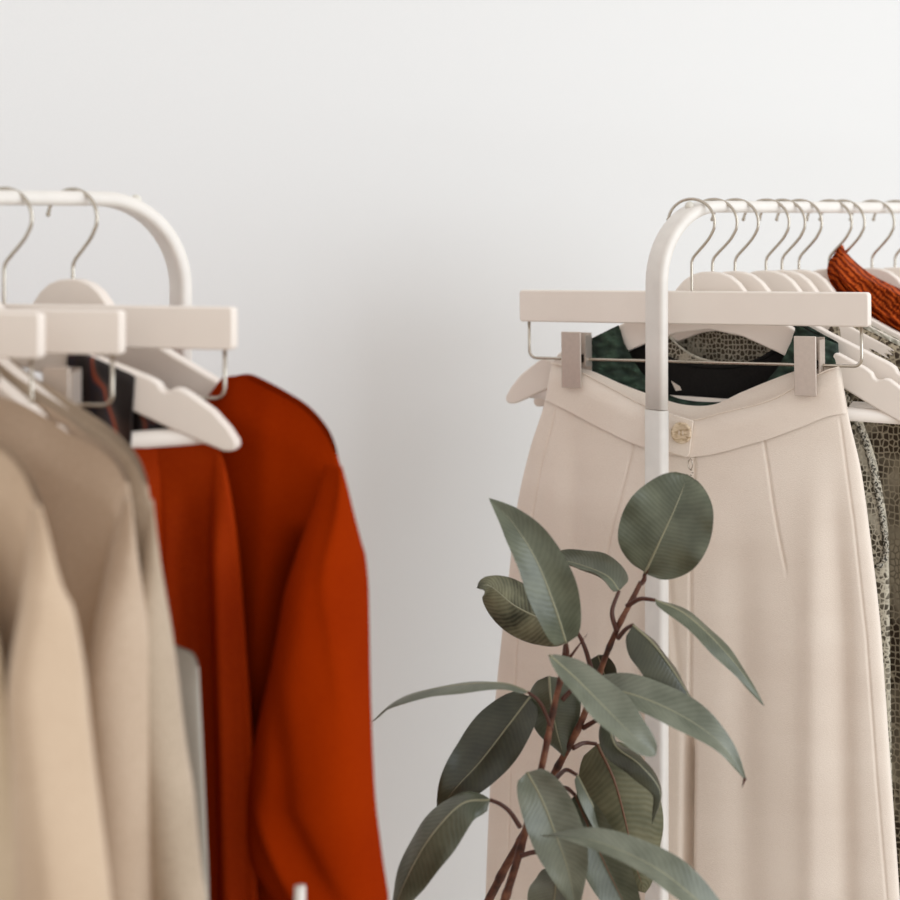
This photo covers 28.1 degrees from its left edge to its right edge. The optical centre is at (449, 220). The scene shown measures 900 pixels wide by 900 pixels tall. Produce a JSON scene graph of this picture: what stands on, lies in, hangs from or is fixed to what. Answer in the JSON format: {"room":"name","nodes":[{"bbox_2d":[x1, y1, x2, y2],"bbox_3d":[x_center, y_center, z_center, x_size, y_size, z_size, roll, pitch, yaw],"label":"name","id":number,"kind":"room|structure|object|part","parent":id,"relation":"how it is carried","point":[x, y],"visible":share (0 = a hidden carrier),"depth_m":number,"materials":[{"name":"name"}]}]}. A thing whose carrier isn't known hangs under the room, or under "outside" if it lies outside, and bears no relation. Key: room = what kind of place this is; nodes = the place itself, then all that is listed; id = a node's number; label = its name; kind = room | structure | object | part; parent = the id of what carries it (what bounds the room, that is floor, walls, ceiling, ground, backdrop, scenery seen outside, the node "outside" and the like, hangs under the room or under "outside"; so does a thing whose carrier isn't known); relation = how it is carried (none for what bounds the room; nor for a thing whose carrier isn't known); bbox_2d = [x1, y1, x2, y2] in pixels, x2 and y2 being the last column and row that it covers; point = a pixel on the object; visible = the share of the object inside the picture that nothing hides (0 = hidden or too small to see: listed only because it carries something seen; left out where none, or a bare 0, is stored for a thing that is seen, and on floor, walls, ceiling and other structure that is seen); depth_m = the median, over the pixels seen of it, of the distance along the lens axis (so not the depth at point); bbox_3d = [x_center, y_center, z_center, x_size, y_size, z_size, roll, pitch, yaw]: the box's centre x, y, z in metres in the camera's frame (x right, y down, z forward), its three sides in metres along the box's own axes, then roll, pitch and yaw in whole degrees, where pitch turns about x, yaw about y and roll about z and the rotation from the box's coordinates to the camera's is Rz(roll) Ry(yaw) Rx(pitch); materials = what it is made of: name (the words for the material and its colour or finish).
{"room":"clothing store","nodes":[
{"label":"clothing store","id":0,"kind":"room"},
{"bbox_2d":[0,0,899,899],"bbox_3d":[0.266,0.100,2.432,8.000,2.800,0.120,0,0,-37],"label":"wall","id":1,"kind":"structure","parent":0,"point":[374,189],"depth_m":2.13,"materials":[{"name":"paint"}]},
{"bbox_3d":[1.565,1.550,0.707,8.917,0.100,8.169,0,0,0],"label":"floor","id":2,"kind":"structure","parent":0,"visible":0},
{"bbox_2d":[0,190,191,361],"bbox_3d":[-0.648,0.737,1.214,1.078,1.526,0.440,0,0,-37],"label":"clothes rack","id":3,"kind":"object","parent":2,"relation":"on","point":[170,244],"visible":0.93,"depth_m":1.50,"materials":[{"name":"white metal"}]},
{"bbox_2d":[0,312,44,402],"bbox_3d":[-0.486,0.069,1.335,0.394,0.193,0.019,0,0,12],"label":"hanger","id":4,"kind":"object","parent":3,"relation":"hanging from","point":[22,334],"visible":1,"depth_m":1.29,"materials":[{"name":"beige wood"}]},
{"bbox_3d":[-0.486,0.118,1.336,0.380,0.042,0.004,0,0,12],"label":"wire rail","id":5,"kind":"part","parent":4,"relation":"part of","materials":[{"name":"silver metal"}]},
{"bbox_2d":[0,358,67,408],"bbox_3d":[-0.405,0.084,1.398,0.443,0.222,0.013,0,0,38],"label":"hanger","id":6,"kind":"object","parent":3,"relation":"hanging from","point":[10,366],"visible":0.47,"depth_m":1.33,"materials":[{"name":"white wood"}]},
{"bbox_2d":[0,359,206,899],"bbox_3d":[-0.405,0.384,1.391,0.614,0.583,0.043,0,0,38],"label":"jacket","id":7,"kind":"object","parent":6,"relation":"hanging from","point":[176,865],"visible":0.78,"depth_m":1.22,"materials":[{"name":"beige fabric"}]},
{"bbox_2d":[0,376,68,432],"bbox_3d":[-0.420,0.084,1.386,0.443,0.222,0.013,0,0,38],"label":"hanger","id":8,"kind":"object","parent":3,"relation":"hanging from","point":[7,390],"visible":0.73,"depth_m":1.30,"materials":[{"name":"white wood"}]},
{"bbox_2d":[0,397,151,899],"bbox_3d":[-0.414,0.394,1.370,0.547,0.563,0.051,0,0,39],"label":"jacket","id":9,"kind":"object","parent":8,"relation":"hanging from","point":[83,484],"visible":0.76,"depth_m":1.21,"materials":[{"name":"beige fabric"}]},
{"bbox_2d":[0,308,125,407],"bbox_3d":[-0.435,0.069,1.374,0.394,0.193,0.019,0,0,12],"label":"hanger","id":10,"kind":"object","parent":3,"relation":"hanging from","point":[67,331],"visible":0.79,"depth_m":1.33,"materials":[{"name":"white wood"}]},
{"bbox_3d":[-0.435,0.118,1.375,0.380,0.042,0.004,0,0,12],"label":"wire rail","id":11,"kind":"part","parent":10,"relation":"part of","materials":[{"name":"silver metal"}]},
{"bbox_2d":[0,186,236,400],"bbox_3d":[-0.356,0.069,1.434,0.394,0.193,0.019,0,0,15],"label":"hanger","id":12,"kind":"object","parent":3,"relation":"hanging from","point":[147,326],"visible":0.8,"depth_m":1.39,"materials":[{"name":"white wood"}]},
{"bbox_3d":[-0.355,0.118,1.435,0.380,0.042,0.004,0,0,15],"label":"wire rail","id":13,"kind":"part","parent":12,"relation":"part of","materials":[{"name":"silver metal"}]},
{"bbox_2d":[0,302,240,450],"bbox_3d":[-0.375,0.094,1.401,0.441,0.243,0.012,0,0,12],"label":"hanger","id":14,"kind":"object","parent":3,"relation":"hanging from","point":[190,420],"visible":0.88,"depth_m":1.36,"materials":[{"name":"white wood"}]},
{"bbox_2d":[66,354,168,446],"bbox_3d":[-0.256,0.215,1.375,0.090,0.240,0.032,0,0,12],"label":"patterned scarf","id":15,"kind":"object","parent":14,"relation":"hanging from","point":[120,416],"visible":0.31,"depth_m":1.37,"materials":[{"name":"fabric"}]},
{"bbox_2d":[174,645,208,899],"bbox_3d":[-0.399,0.447,1.401,0.506,0.498,0.022,0,0,26],"label":"cardigan","id":16,"kind":"object","parent":14,"relation":"hanging from","point":[187,664],"visible":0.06,"depth_m":1.29,"materials":[{"name":"grey fabric"}]},
{"bbox_2d":[131,444,258,899],"bbox_3d":[-0.293,0.442,1.383,0.308,0.566,0.074,0,0,12],"label":"trousers","id":17,"kind":"object","parent":14,"relation":"hanging from","point":[189,488],"visible":0.39,"depth_m":1.36,"materials":[{"name":"fabric"}]},
{"bbox_2d":[33,187,220,395],"bbox_3d":[-0.307,0.084,1.469,0.443,0.222,0.014,-1,0,25],"label":"hanger","id":18,"kind":"object","parent":3,"relation":"hanging from","point":[169,367],"visible":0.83,"depth_m":1.44,"materials":[{"name":"white wood"}]},
{"bbox_2d":[206,374,388,899],"bbox_3d":[-0.309,0.378,1.444,0.567,0.516,0.118,0,0,25],"label":"jacket","id":19,"kind":"object","parent":18,"relation":"hanging from","point":[313,833],"visible":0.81,"depth_m":1.32,"materials":[{"name":"fabric"}]},
{"label":"hanger","id":20,"kind":"object","parent":3,"relation":"hanging from","visible":0},
{"bbox_2d":[0,439,110,899],"bbox_3d":[-0.503,0.345,1.292,0.751,0.582,0.055,0,0,38],"label":"jacket","id":21,"kind":"object","parent":20,"relation":"hanging from","point":[59,846],"visible":0.98,"depth_m":1.08,"materials":[{"name":"beige fabric"}]},
{"bbox_2d":[372,472,763,899],"bbox_3d":[0.059,0.861,1.600,0.424,1.277,0.316,0,0,0],"label":"rubber plant","id":22,"kind":"object","parent":2,"relation":"on","point":[608,835],"visible":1,"depth_m":1.57,"materials":[{"name":"green plant"}]},
{"bbox_3d":[0.049,0.792,1.588,0.111,0.841,0.018,0,0,13],"label":"stem","id":23,"kind":"part","parent":22,"relation":"part of","materials":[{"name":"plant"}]},
{"bbox_3d":[0.085,0.778,1.617,0.173,0.915,0.041,0,0,0],"label":"stem","id":24,"kind":"part","parent":22,"relation":"part of","materials":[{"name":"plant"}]},
{"bbox_2d":[645,201,899,899],"bbox_3d":[0.622,0.739,2.087,1.075,1.522,0.440,0,0,-37],"label":"clothes rack","id":25,"kind":"object","parent":2,"relation":"on","point":[664,244],"visible":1,"depth_m":1.77,"materials":[{"name":"white metal"}]},
{"bbox_3d":[0.203,0.828,1.772,0.013,1.284,0.026,0,0,-37],"label":"post","id":26,"kind":"part","parent":25,"relation":"part of","materials":[{"name":"white metal"}]},
{"bbox_2d":[520,197,870,395],"bbox_3d":[0.236,0.073,1.798,0.366,0.193,0.026,-1,0,27],"label":"hanger","id":27,"kind":"object","parent":25,"relation":"hanging from","point":[768,308],"visible":0.97,"depth_m":1.79,"materials":[{"name":"white wood"}]},
{"bbox_2d":[485,363,899,899],"bbox_3d":[0.231,0.590,1.797,0.454,0.900,0.037,0,0,27],"label":"trousers","id":28,"kind":"object","parent":27,"relation":"hanging from","point":[785,575],"visible":0.68,"depth_m":1.75,"materials":[{"name":"beige fabric"}]},
{"bbox_3d":[0.238,0.122,1.801,0.352,0.042,0.003,-1,0,27],"label":"wire rail","id":29,"kind":"part","parent":27,"relation":"part of","materials":[{"name":"silver metal"}]},
{"bbox_2d":[506,198,899,423],"bbox_3d":[0.265,0.088,1.821,0.443,0.222,0.014,2,1,25],"label":"hanger","id":30,"kind":"object","parent":25,"relation":"hanging from","point":[884,394],"visible":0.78,"depth_m":1.80,"materials":[{"name":"white wood"}]},
{"bbox_2d":[592,325,838,405],"bbox_3d":[0.265,0.349,1.821,0.265,0.501,0.039,0,0,25],"label":"blouse","id":31,"kind":"object","parent":30,"relation":"hanging from","point":[695,380],"visible":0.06,"depth_m":1.84,"materials":[{"name":"fabric"}]},
{"bbox_2d":[534,198,899,408],"bbox_3d":[0.291,0.088,1.838,0.443,0.222,0.013,0,0,26],"label":"hanger","id":32,"kind":"object","parent":25,"relation":"hanging from","point":[882,368],"visible":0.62,"depth_m":1.79,"materials":[{"name":"white wood"}]},
{"bbox_2d":[668,331,892,792],"bbox_3d":[0.289,0.412,1.837,0.336,0.634,0.036,0,0,26],"label":"blouse","id":33,"kind":"object","parent":32,"relation":"hanging from","point":[713,345],"visible":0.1,"depth_m":1.77,"materials":[{"name":"fabric"}]},
{"bbox_3d":[0.412,0.265,1.772,0.040,0.155,0.007,0,0,26],"label":"braided trim","id":34,"kind":"part","parent":33,"relation":"part of","materials":[{"name":"grey fabric"}]},
{"bbox_3d":[0.622,0.082,2.087,1.059,0.205,0.025,0,0,-37],"label":"bent rail","id":35,"kind":"part","parent":25,"relation":"part of","materials":[{"name":"white metal"}]},
{"bbox_2d":[742,198,893,357],"bbox_3d":[0.327,0.088,1.865,0.443,0.222,0.012,0,0,27],"label":"hanger","id":36,"kind":"object","parent":25,"relation":"hanging from","point":[775,280],"visible":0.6,"depth_m":1.85,"materials":[{"name":"white wood"}]},
{"bbox_2d":[828,327,899,891],"bbox_3d":[0.408,0.561,1.823,0.499,0.936,0.048,0,0,27],"label":"dress","id":37,"kind":"object","parent":36,"relation":"hanging from","point":[884,438],"visible":0.02,"depth_m":1.79,"materials":[{"name":"fabric"}]},
{"bbox_2d":[759,198,898,340],"bbox_3d":[0.347,0.088,1.880,0.443,0.222,0.013,0,0,26],"label":"hanger","id":38,"kind":"object","parent":25,"relation":"hanging from","point":[803,282],"visible":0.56,"depth_m":1.87,"materials":[{"name":"white wood"}]},
{"bbox_2d":[863,325,899,345],"bbox_3d":[0.386,0.385,1.859,0.388,0.589,0.034,0,0,26],"label":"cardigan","id":39,"kind":"object","parent":38,"relation":"hanging from","point":[869,328],"visible":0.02,"depth_m":1.83,"materials":[{"name":"white fabric"}]},
{"bbox_2d":[806,199,852,283],"bbox_3d":[0.405,0.088,1.924,0.443,0.222,0.013,0,0,27],"label":"hanger","id":40,"kind":"object","parent":25,"relation":"hanging from","point":[823,272],"visible":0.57,"depth_m":1.92,"materials":[{"name":"silver metal"}]},
{"bbox_2d":[775,199,899,339],"bbox_3d":[0.367,0.088,1.895,0.443,0.222,0.013,0,0,28],"label":"hanger","id":41,"kind":"object","parent":25,"relation":"hanging from","point":[822,284],"visible":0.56,"depth_m":1.88,"materials":[{"name":"white wood"}]},
{"bbox_2d":[818,199,865,252],"bbox_3d":[0.422,0.088,1.936,0.443,0.222,0.013,0,0,28],"label":"hanger","id":42,"kind":"object","parent":25,"relation":"hanging from","point":[840,200],"visible":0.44,"depth_m":1.93,"materials":[{"name":"silver metal"}]},
{"bbox_2d":[827,245,899,331],"bbox_3d":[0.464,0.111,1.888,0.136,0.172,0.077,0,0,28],"label":"sweater","id":43,"kind":"object","parent":42,"relation":"hanging from","point":[844,274],"visible":0.68,"depth_m":1.88,"materials":[{"name":"orange fabric"}]},
{"bbox_2d":[849,199,899,287],"bbox_3d":[0.461,0.088,1.966,0.443,0.222,0.013,0,0,30],"label":"hanger","id":44,"kind":"object","parent":25,"relation":"hanging from","point":[887,276],"visible":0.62,"depth_m":1.95,"materials":[{"name":"white wood"}]},
{"bbox_2d":[872,200,899,277],"bbox_3d":[0.492,0.088,1.989,0.443,0.222,0.013,0,0,30],"label":"hanger","id":45,"kind":"object","parent":25,"relation":"hanging from","point":[896,270],"visible":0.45,"depth_m":1.99,"materials":[{"name":"white wood"}]},
{"label":"hanger","id":46,"kind":"object","parent":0,"visible":0},
{"bbox_2d":[0,650,14,899],"bbox_3d":[-0.549,0.340,1.288,0.754,0.512,0.036,0,0,36],"label":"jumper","id":47,"kind":"object","parent":46,"relation":"hanging from","point":[7,887],"visible":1,"depth_m":1.08,"materials":[{"name":"beige fabric"}]}
]}

